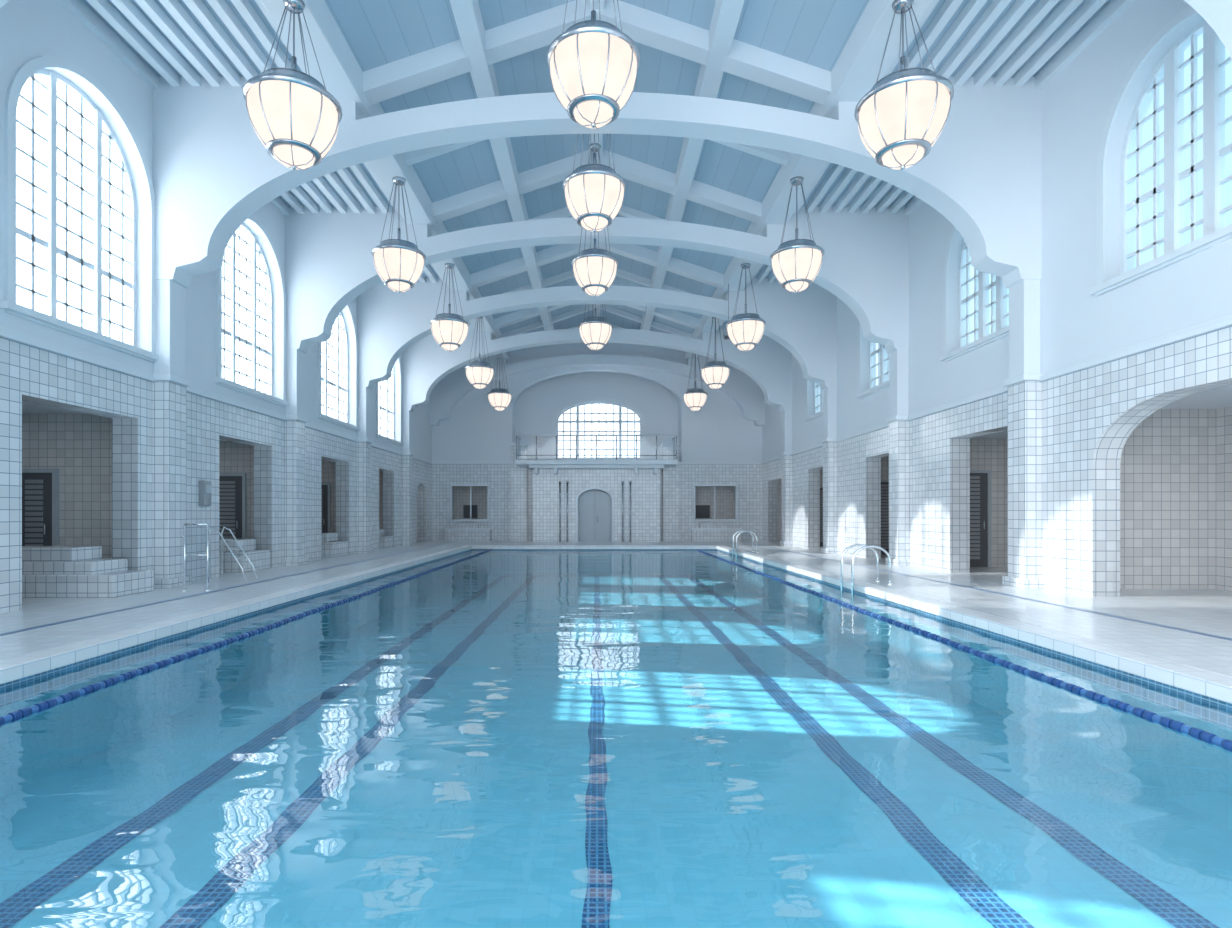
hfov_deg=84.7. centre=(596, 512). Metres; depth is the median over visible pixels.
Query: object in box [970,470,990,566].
door
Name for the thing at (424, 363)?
arch
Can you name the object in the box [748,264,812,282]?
ceiling slats
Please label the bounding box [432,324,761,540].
wall
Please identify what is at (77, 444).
wall
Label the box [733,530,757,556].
pool ladder
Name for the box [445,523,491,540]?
tiled ledge
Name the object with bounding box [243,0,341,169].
pendant lamp
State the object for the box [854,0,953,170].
pendant lamp
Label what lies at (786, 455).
pilaster
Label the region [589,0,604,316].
ceiling beam
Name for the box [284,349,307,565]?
pilaster
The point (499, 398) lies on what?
pendant lamp
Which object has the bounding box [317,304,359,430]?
window
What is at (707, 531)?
tiled ledge
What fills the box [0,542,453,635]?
deck stripe
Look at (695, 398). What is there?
pendant lamp
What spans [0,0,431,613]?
wall
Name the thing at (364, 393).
pilaster
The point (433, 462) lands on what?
trim
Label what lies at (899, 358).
pilaster
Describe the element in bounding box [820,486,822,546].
door
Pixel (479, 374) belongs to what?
pendant lamp
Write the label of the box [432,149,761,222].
rafter
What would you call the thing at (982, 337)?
window
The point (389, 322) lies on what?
arch
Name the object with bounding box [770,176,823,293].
pendant lamp
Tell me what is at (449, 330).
pendant lamp
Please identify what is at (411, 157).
rafter
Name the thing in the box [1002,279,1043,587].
pilaster
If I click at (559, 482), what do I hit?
pipe
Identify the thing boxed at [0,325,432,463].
trim
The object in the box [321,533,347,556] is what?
tiled bench
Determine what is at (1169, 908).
lane marking
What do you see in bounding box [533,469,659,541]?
wall
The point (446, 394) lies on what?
arch
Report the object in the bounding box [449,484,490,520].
window
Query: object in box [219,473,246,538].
door
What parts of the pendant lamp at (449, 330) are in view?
metal frame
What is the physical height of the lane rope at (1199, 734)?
0.071 m
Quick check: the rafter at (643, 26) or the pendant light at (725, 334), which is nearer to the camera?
the rafter at (643, 26)
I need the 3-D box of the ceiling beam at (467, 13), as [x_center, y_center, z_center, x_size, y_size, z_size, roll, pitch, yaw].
[-2.200,-8.489,14.800,0.360,0.461,35.600,0,0,0]
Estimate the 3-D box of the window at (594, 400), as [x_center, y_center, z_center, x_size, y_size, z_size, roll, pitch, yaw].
[0.100,-4.225,33.960,4.700,3.150,0.280,0,0,0]
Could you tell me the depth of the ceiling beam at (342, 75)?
11.92 m
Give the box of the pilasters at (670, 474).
[510,443,679,540]
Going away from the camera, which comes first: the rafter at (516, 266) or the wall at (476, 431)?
the rafter at (516, 266)
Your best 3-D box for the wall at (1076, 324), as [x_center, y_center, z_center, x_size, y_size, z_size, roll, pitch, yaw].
[8.225,-3.550,15.450,0.450,9.800,36.900,0,0,0]
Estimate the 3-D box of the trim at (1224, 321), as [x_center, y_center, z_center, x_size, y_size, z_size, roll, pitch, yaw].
[7.975,-2.435,14.850,0.090,0.150,35.700,0,0,0]
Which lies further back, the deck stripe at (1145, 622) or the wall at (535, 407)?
the wall at (535, 407)
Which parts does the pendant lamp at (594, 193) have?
metal frame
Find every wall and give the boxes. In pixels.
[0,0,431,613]
[22,401,382,557]
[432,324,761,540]
[514,372,679,461]
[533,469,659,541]
[762,0,1231,596]
[777,385,1231,590]
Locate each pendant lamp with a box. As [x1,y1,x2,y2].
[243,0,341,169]
[371,176,425,292]
[430,263,468,351]
[465,317,493,389]
[487,353,511,411]
[547,0,639,128]
[563,134,625,232]
[572,143,617,296]
[578,304,612,350]
[683,354,707,411]
[701,317,729,389]
[726,263,765,351]
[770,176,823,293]
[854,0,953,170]
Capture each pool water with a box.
[0,549,1231,927]
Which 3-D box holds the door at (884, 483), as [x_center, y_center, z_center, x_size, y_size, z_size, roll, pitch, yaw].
[9.325,0.140,21.735,0.990,2.420,0.120,0,0,0]
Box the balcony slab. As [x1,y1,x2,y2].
[515,460,677,473]
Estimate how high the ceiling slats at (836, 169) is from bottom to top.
0.170 m
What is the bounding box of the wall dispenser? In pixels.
[199,481,210,505]
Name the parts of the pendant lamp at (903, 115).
metal frame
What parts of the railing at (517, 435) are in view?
railing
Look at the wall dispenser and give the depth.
13.58 m
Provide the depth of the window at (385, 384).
26.36 m
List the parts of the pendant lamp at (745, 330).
metal frame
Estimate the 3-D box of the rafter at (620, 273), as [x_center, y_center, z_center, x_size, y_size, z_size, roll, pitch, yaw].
[0.000,-8.515,25.325,9.200,1.770,0.220,0,0,0]
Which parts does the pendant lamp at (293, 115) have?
metal frame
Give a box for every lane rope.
[0,549,491,725]
[697,549,1231,751]
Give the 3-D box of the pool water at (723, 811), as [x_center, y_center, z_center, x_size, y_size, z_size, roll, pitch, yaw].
[-0.115,2.010,12.400,10.630,1.080,30.800,0,0,0]
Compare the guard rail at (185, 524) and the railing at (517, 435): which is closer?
the guard rail at (185, 524)
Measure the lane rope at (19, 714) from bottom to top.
0.071 m
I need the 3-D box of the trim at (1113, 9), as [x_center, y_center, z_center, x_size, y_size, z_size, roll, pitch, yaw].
[7.950,-7.740,14.850,0.140,0.220,35.700,0,0,0]
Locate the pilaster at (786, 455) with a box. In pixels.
[780,410,792,545]
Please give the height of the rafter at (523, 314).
1.910 m
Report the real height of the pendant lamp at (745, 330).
2.618 m
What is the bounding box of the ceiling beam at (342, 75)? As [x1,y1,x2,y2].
[261,0,508,359]
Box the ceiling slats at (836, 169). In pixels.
[794,162,912,212]
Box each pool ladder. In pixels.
[209,527,257,580]
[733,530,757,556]
[840,544,892,630]
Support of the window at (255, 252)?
in the wall at (28, 373)
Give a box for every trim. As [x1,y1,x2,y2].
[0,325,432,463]
[60,0,289,214]
[433,462,760,463]
[761,313,1231,463]
[904,0,1133,214]
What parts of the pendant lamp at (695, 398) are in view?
metal frame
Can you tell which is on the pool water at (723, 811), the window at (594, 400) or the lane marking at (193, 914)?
the lane marking at (193, 914)
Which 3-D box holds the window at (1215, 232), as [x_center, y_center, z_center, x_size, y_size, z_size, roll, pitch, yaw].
[8.115,-5.150,9.350,0.430,3.380,2.920,0,0,0]
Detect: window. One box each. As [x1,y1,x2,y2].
[0,56,158,362]
[215,215,288,406]
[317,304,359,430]
[375,357,402,445]
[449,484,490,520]
[552,397,645,459]
[692,484,738,520]
[804,380,822,421]
[856,322,889,398]
[940,225,1008,361]
[1090,6,1231,295]
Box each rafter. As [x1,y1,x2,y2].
[363,0,830,104]
[405,140,788,165]
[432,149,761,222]
[470,243,723,288]
[494,305,699,329]
[502,268,691,293]
[502,304,691,337]
[529,205,664,219]
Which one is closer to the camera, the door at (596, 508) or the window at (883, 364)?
the window at (883, 364)
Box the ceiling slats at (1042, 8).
[884,0,1106,85]
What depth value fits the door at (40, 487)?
12.55 m
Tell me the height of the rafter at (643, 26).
1.910 m
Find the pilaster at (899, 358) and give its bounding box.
[886,349,909,565]
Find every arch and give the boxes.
[0,0,1231,59]
[153,77,1040,287]
[285,207,908,352]
[357,278,836,388]
[402,321,791,411]
[429,354,764,425]
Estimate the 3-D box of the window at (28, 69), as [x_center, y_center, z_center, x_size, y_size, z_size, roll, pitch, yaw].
[-8.115,-4.800,10.650,0.430,4.180,3.200,0,0,0]
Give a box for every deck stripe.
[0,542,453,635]
[743,542,1231,640]
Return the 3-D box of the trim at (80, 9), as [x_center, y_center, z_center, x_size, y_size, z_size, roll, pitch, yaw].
[-7.950,-7.740,14.850,0.140,0.220,35.700,0,0,0]
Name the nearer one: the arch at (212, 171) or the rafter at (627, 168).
the arch at (212, 171)
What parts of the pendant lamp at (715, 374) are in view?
metal frame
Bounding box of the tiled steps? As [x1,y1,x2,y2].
[22,546,153,597]
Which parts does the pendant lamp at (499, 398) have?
metal frame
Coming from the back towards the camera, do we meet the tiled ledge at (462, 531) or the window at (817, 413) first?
the tiled ledge at (462, 531)
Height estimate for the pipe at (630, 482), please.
2.850 m
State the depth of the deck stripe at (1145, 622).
9.82 m
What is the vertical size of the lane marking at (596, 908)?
0.005 m
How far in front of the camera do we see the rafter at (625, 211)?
20.04 m
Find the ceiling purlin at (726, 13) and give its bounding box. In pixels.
[640,0,743,330]
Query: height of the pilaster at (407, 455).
5.600 m
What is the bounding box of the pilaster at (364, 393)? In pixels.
[356,387,372,553]
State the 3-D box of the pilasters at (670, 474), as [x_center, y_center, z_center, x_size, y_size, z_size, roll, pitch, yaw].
[-0.100,-1.010,32.500,8.140,4.720,0.400,0,0,0]
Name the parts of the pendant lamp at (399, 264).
metal frame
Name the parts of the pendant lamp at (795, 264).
metal frame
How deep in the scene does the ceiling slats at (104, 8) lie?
10.95 m
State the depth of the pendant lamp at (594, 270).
16.41 m
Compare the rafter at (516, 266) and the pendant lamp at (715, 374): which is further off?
the pendant lamp at (715, 374)
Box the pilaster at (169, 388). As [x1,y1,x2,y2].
[152,279,191,587]
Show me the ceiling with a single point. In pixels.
(377, 33)
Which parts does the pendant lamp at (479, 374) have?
metal frame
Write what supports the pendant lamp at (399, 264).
hanging from the ceiling
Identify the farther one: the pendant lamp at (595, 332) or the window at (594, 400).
the window at (594, 400)
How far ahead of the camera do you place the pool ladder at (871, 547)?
12.72 m
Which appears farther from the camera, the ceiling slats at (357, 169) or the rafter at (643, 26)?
the ceiling slats at (357, 169)
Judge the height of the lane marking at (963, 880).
0.005 m
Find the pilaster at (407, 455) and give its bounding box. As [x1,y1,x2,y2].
[401,410,413,545]
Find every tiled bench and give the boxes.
[219,539,269,571]
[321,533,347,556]
[379,529,392,548]
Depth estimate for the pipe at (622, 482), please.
31.34 m
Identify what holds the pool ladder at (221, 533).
on the floor
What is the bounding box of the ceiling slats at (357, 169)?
[281,162,399,212]
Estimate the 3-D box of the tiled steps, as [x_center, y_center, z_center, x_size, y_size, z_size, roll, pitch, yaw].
[-8.800,0.960,11.245,2.200,0.780,0.990,0,0,0]
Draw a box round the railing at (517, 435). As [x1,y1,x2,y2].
[516,434,676,459]
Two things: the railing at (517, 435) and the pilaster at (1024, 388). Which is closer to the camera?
the pilaster at (1024, 388)
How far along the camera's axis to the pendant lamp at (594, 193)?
12.69 m
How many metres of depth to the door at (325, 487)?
22.85 m
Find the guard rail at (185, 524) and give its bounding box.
[181,523,210,590]
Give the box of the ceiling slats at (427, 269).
[381,264,445,282]
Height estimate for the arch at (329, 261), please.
3.640 m
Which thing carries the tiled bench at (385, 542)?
on the floor
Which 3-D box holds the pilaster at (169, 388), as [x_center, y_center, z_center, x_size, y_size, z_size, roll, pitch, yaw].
[-7.820,-1.450,12.400,0.360,5.600,0.660,0,0,0]
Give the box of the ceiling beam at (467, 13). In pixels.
[450,0,553,330]
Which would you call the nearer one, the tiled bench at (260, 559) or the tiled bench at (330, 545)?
the tiled bench at (260, 559)
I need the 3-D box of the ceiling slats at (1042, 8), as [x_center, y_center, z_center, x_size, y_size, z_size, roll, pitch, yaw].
[6.315,-7.765,9.775,2.670,0.170,4.750,0,0,0]
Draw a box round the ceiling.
[83,0,1110,333]
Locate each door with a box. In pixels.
[22,469,58,545]
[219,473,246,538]
[321,483,330,532]
[576,487,613,541]
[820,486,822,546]
[881,480,888,554]
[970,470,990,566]
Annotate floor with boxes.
[0,541,1231,675]
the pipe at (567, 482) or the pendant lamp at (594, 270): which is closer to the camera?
the pendant lamp at (594, 270)
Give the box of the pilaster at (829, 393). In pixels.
[821,387,837,553]
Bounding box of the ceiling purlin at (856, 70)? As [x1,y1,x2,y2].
[685,0,932,359]
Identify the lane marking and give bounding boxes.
[0,606,460,927]
[159,602,506,927]
[582,606,611,927]
[679,599,1034,927]
[712,589,1218,927]
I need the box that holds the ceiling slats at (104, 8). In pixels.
[87,0,308,85]
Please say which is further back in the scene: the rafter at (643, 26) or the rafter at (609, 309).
the rafter at (609, 309)
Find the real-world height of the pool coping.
0.132 m
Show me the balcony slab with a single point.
(536, 465)
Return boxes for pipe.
[558,481,561,541]
[566,481,568,541]
[621,481,623,541]
[629,481,631,541]
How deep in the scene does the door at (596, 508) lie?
31.57 m
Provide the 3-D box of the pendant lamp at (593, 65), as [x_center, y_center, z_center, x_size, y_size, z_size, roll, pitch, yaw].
[-0.050,-7.260,9.500,1.312,3.681,1.312,0,0,0]
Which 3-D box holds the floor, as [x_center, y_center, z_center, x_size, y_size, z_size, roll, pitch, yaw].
[0.000,1.500,16.500,22.400,0.300,39.000,0,0,0]
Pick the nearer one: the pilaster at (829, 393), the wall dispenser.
the wall dispenser
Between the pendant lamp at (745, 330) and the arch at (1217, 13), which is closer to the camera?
the arch at (1217, 13)
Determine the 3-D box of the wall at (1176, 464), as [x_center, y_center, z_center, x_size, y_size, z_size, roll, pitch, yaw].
[9.825,-0.325,15.500,2.750,3.350,37.000,0,0,0]
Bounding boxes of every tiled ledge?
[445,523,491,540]
[690,523,742,540]
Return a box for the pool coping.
[0,545,1231,703]
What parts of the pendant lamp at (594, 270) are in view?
metal frame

